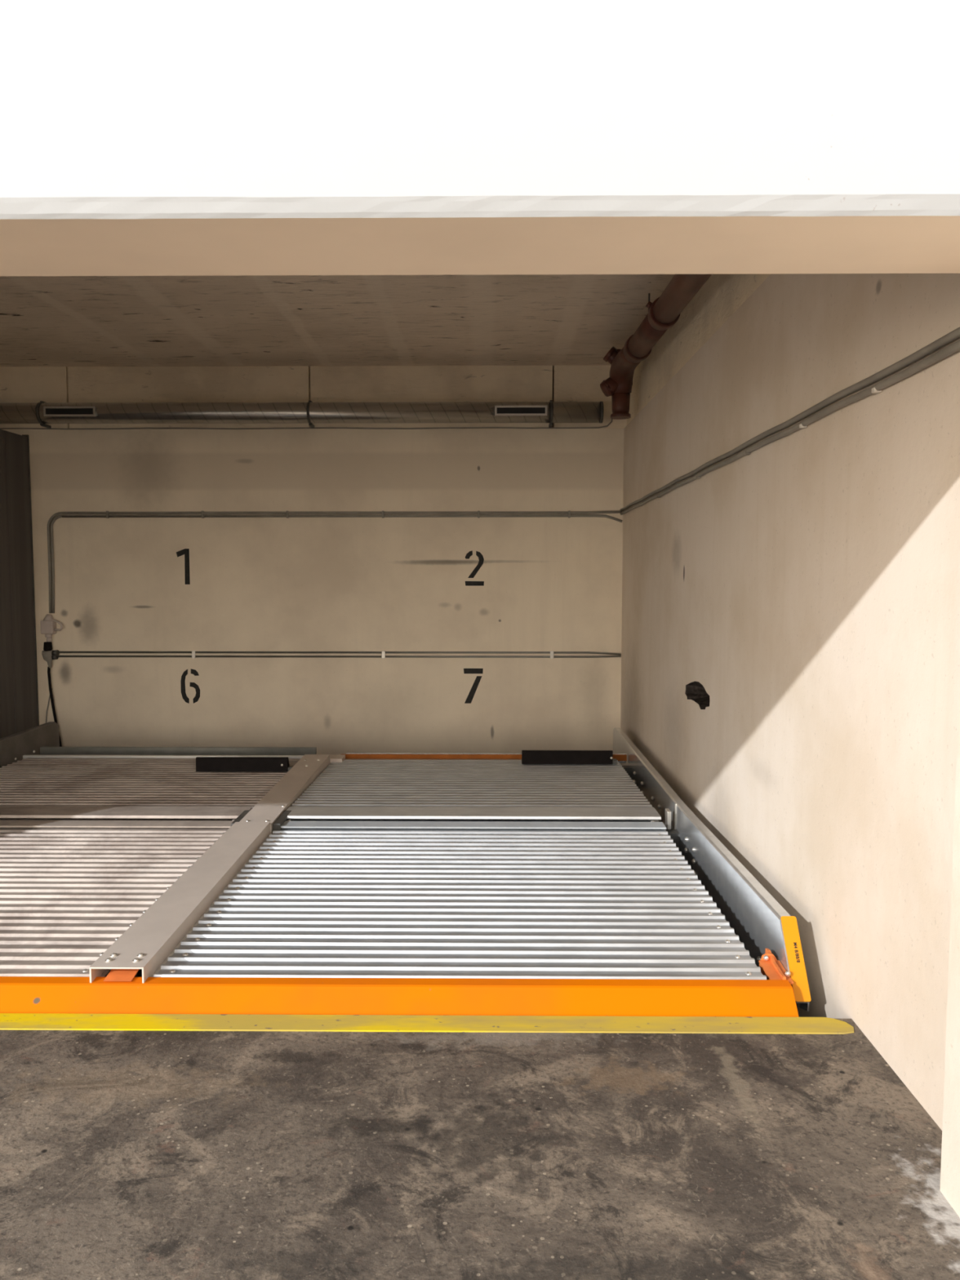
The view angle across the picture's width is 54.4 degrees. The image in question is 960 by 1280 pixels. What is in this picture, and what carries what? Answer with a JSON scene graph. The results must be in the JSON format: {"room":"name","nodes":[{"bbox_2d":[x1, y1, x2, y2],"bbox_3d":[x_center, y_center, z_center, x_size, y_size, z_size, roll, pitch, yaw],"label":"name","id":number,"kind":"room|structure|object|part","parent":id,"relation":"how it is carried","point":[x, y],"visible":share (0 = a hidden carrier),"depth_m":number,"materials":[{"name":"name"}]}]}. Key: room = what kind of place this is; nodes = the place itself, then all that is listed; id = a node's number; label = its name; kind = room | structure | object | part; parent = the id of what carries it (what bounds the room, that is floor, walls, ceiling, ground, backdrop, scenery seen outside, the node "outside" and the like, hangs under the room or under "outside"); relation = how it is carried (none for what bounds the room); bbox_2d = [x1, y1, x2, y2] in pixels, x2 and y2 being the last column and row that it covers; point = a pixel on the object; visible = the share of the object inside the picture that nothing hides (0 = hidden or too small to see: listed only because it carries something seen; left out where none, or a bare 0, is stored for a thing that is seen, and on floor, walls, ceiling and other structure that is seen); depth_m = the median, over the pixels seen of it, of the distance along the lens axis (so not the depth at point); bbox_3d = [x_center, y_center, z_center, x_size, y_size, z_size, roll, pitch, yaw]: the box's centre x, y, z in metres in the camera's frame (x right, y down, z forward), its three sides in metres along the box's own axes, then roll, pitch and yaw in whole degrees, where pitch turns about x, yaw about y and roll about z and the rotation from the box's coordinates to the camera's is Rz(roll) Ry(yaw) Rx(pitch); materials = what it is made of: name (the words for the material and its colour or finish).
{"room":"parking garage","nodes":[
{"label":"parking garage","id":0,"kind":"room"},
{"bbox_2d":[134,808,251,976],"bbox_3d":[-3.489,1.647,6.246,10.900,0.120,5.860,0,4,1],"label":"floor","id":1,"kind":"structure","parent":0,"point":[139,973],"depth_m":4.75,"materials":[{"name":"metal"}]},
{"bbox_2d":[0,429,39,738],"bbox_3d":[-4.210,-0.045,6.018,0.054,3.290,5.425,0,4,1],"label":"partition panel","id":2,"kind":"object","parent":1,"relation":"on","point":[19,691],"visible":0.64,"depth_m":8.39,"materials":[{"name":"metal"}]},
{"bbox_2d":[0,721,811,1017],"bbox_3d":[-2.314,1.244,5.816,7.058,0.750,5.063,0,4,1],"label":"platform","id":3,"kind":"object","parent":1,"relation":"on","point":[350,883],"visible":1,"depth_m":4.29,"materials":[{"name":"orange paint"}]},
{"bbox_3d":[-3.741,1.094,5.803,0.056,0.450,4.785,0,4,1],"label":"rail","id":4,"kind":"part","parent":3,"relation":"part of","materials":[{"name":"metal"}]},
{"bbox_3d":[-2.513,1.149,4.543,2.225,0.036,2.281,0,4,1],"label":"deck panel","id":5,"kind":"part","parent":3,"relation":"part of","materials":[{"name":"silver metal"}]},
{"bbox_3d":[-2.494,0.988,6.453,2.225,0.056,1.928,0,4,1],"label":"deck panel","id":6,"kind":"part","parent":3,"relation":"part of","materials":[{"name":"silver metal"}]},
{"bbox_2d":[195,756,293,771],"bbox_3d":[-1.720,0.907,6.838,0.705,0.102,0.083,0,4,1],"label":"wheel stop","id":7,"kind":"object","parent":3,"relation":"on","point":[202,763],"visible":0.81,"depth_m":6.80,"materials":[{"name":"black rubber"}]},
{"bbox_3d":[-1.228,0.945,7.319,0.320,0.060,0.170,0,4,1],"label":"joint plate","id":8,"kind":"part","parent":3,"relation":"part of","materials":[{"name":"grey paint"}]},
{"bbox_3d":[-0.064,1.151,4.519,2.227,0.036,2.281,0,4,1],"label":"deck panel","id":9,"kind":"part","parent":3,"relation":"part of","materials":[{"name":"silver metal"}]},
{"bbox_3d":[-0.045,0.990,6.429,2.227,0.056,1.928,0,4,1],"label":"deck panel","id":10,"kind":"part","parent":3,"relation":"part of","materials":[{"name":"silver metal"}]},
{"bbox_2d":[521,750,617,764],"bbox_3d":[0.683,0.893,7.134,0.725,0.102,0.083,0,4,1],"label":"wheel stop","id":11,"kind":"object","parent":3,"relation":"on","point":[528,757],"visible":1,"depth_m":7.10,"materials":[{"name":"black rubber"}]},
{"bbox_3d":[1.185,1.099,5.832,0.056,0.436,4.940,0,4,1],"label":"rail","id":12,"kind":"part","parent":3,"relation":"part of","materials":[{"name":"silver metal"}]},
{"bbox_3d":[1.162,1.171,3.439,0.058,0.246,0.193,0,4,1],"label":"marker plate","id":13,"kind":"part","parent":3,"relation":"part of","materials":[{"name":"metal"}]},
{"bbox_2d":[2,428,623,754],"bbox_3d":[-3.782,-0.309,9.014,10.256,3.368,0.252,0,4,1],"label":"wall","id":14,"kind":"structure","parent":0,"point":[482,584],"depth_m":8.85,"materials":[{"name":"paint"}]},
{"bbox_2d":[45,688,52,723],"bbox_3d":[-4.132,0.772,8.954,0.082,0.622,0.012,0,4,1],"label":"cable","id":15,"kind":"object","parent":14,"relation":"attached to","point":[51,688],"visible":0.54,"depth_m":8.94,"materials":[{"name":"grey plastic"}]},
{"bbox_2d":[40,613,62,641],"bbox_3d":[-4.055,-0.114,8.862,0.204,0.262,0.099,0,4,1],"label":"junction box","id":16,"kind":"object","parent":14,"relation":"attached to","point":[48,625],"visible":1,"depth_m":8.82,"materials":[{"name":"grey plastic"}]},
{"bbox_2d":[41,641,59,667],"bbox_3d":[-4.086,0.144,8.877,0.153,0.247,0.110,0,4,1],"label":"connector","id":17,"kind":"object","parent":16,"relation":"attached to","point":[48,655],"visible":1,"depth_m":8.85,"materials":[{"name":"grey plastic"}]},
{"bbox_2d":[43,641,52,650],"bbox_3d":[-4.107,0.067,8.871,0.080,0.092,0.080,0,4,1],"label":"socket","id":18,"kind":"object","parent":17,"relation":"attached to","point":[47,646],"depth_m":8.84,"materials":[{"name":"black plastic"}]},
{"bbox_2d":[51,649,59,659],"bbox_3d":[-4.037,0.141,8.876,0.055,0.092,0.054,0,4,1],"label":"socket","id":19,"kind":"object","parent":17,"relation":"attached to","point":[55,654],"depth_m":8.85,"materials":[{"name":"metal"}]},
{"bbox_2d":[47,666,62,746],"bbox_3d":[-4.055,0.720,8.920,0.131,0.933,0.026,0,4,1],"label":"cable","id":20,"kind":"object","parent":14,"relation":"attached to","point":[48,668],"visible":0.7,"depth_m":8.90,"materials":[{"name":"black rubber"}]},
{"bbox_2d":[0,400,604,428],"bbox_3d":[-2.590,-2.089,8.618,7.426,0.226,0.252,0,4,1],"label":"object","id":21,"kind":"object","parent":14,"relation":"attached to","point":[42,413],"visible":1,"depth_m":8.51,"materials":[{"name":"metal"}]},
{"bbox_2d":[43,406,95,416],"bbox_3d":[-3.743,-2.085,8.521,0.471,0.090,0.034,0,4,1],"label":"vent grille","id":22,"kind":"object","parent":21,"relation":"attached to","point":[47,411],"depth_m":8.51,"materials":[{"name":"grey metal"}]},
{"bbox_2d":[494,405,546,416],"bbox_3d":[0.372,-2.082,8.480,0.474,0.090,0.034,0,4,1],"label":"vent grille","id":23,"kind":"object","parent":21,"relation":"attached to","point":[500,411],"depth_m":8.47,"materials":[{"name":"grey metal"}]},
{"bbox_2d":[0,418,613,429],"bbox_3d":[-2.524,-2.041,8.741,7.536,0.139,0.015,0,4,1],"label":"cable","id":24,"kind":"object","parent":14,"relation":"attached to","point":[611,419],"visible":0.94,"depth_m":8.73,"materials":[{"name":"grey plastic"}]},
{"bbox_2d":[0,364,626,429],"bbox_3d":[-3.742,-2.279,8.871,10.322,0.582,0.242,0,4,1],"label":"trim","id":25,"kind":"structure","parent":14,"relation":"attached to","point":[568,383],"depth_m":8.72,"materials":[{"name":"beige concrete"}]},
{"bbox_2d":[47,510,622,613],"bbox_3d":[-1.381,-0.735,8.814,5.436,0.968,0.030,0,4,1],"label":"conduit","id":26,"kind":"object","parent":14,"relation":"attached to","point":[383,514],"visible":1,"depth_m":8.78,"materials":[{"name":"grey plastic"}]},
{"bbox_2d":[57,650,621,658],"bbox_3d":[-1.351,0.138,8.884,5.381,0.072,0.029,0,4,1],"label":"conduit","id":27,"kind":"object","parent":14,"relation":"attached to","point":[383,655],"visible":1,"depth_m":8.87,"materials":[{"name":"metal"}]},
{"bbox_2d":[0,274,675,368],"bbox_3d":[-3.493,-2.421,5.534,10.900,0.200,7.072,0,4,1],"label":"ceiling","id":28,"kind":"structure","parent":0,"point":[553,320],"depth_m":7.10,"materials":[{"name":"concrete"}]},
{"bbox_2d":[600,274,711,419],"bbox_3d":[1.119,-1.975,5.043,0.279,0.615,5.879,0,4,1],"label":"drain pipe","id":29,"kind":"object","parent":28,"relation":"attached to","point":[664,312],"visible":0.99,"depth_m":6.38,"materials":[{"name":"brown metal"}]},
{"bbox_2d":[623,334,651,363],"bbox_3d":[1.171,-2.169,6.947,0.195,0.200,0.208,0,4,1],"label":"pipe coupling","id":30,"kind":"object","parent":29,"relation":"attached to","point":[628,355],"depth_m":6.87,"materials":[{"name":"brown paint"}]},
{"bbox_2d":[648,297,679,330],"bbox_3d":[1.160,-2.062,5.895,0.191,0.193,0.154,0,4,1],"label":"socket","id":31,"kind":"object","parent":29,"relation":"attached to","point":[654,322],"depth_m":5.83,"materials":[{"name":"brown paint"}]},
{"bbox_2d":[0,0,959,275],"bbox_3d":[-3.530,-2.693,1.789,10.900,3.797,0.356,0,4,1],"label":"wall","id":32,"kind":"structure","parent":0,"point":[138,137],"depth_m":1.71,"materials":[{"name":"paint"}]},
{"bbox_2d":[0,1018,959,1279],"bbox_3d":[-3.604,2.223,-5.243,10.900,0.550,17.140,0,4,1],"label":"floor","id":33,"kind":"structure","parent":0,"point":[125,1154],"depth_m":2.47,"materials":[{"name":"concrete"}]},
{"bbox_2d":[0,1013,853,1034],"bbox_3d":[-3.851,1.310,3.230,10.236,0.005,0.109,0,4,1],"label":"strip","id":34,"kind":"object","parent":33,"relation":"on","point":[8,1021],"visible":1,"depth_m":3.19,"materials":[{"name":"yellow paint"}]},
{"bbox_2d":[620,273,959,1130],"bbox_3d":[1.412,-0.058,5.668,0.200,3.368,6.860,0,4,1],"label":"wall","id":35,"kind":"structure","parent":0,"point":[790,636],"depth_m":3.48,"materials":[{"name":"beige paint"}]},
{"bbox_2d":[620,327,959,515],"bbox_3d":[1.294,-0.989,5.471,0.026,0.122,6.595,0,4,1],"label":"conduit","id":36,"kind":"object","parent":35,"relation":"attached to","point":[954,335],"visible":1,"depth_m":3.33,"materials":[{"name":"grey plastic"}]},
{"bbox_2d":[939,681,959,1217],"bbox_3d":[1.506,0.514,-0.859,0.770,2.204,6.240,0,4,1],"label":"wall","id":37,"kind":"structure","parent":0,"point":[949,1188],"depth_m":2.27,"materials":[{"name":"beige paint"}]}
]}

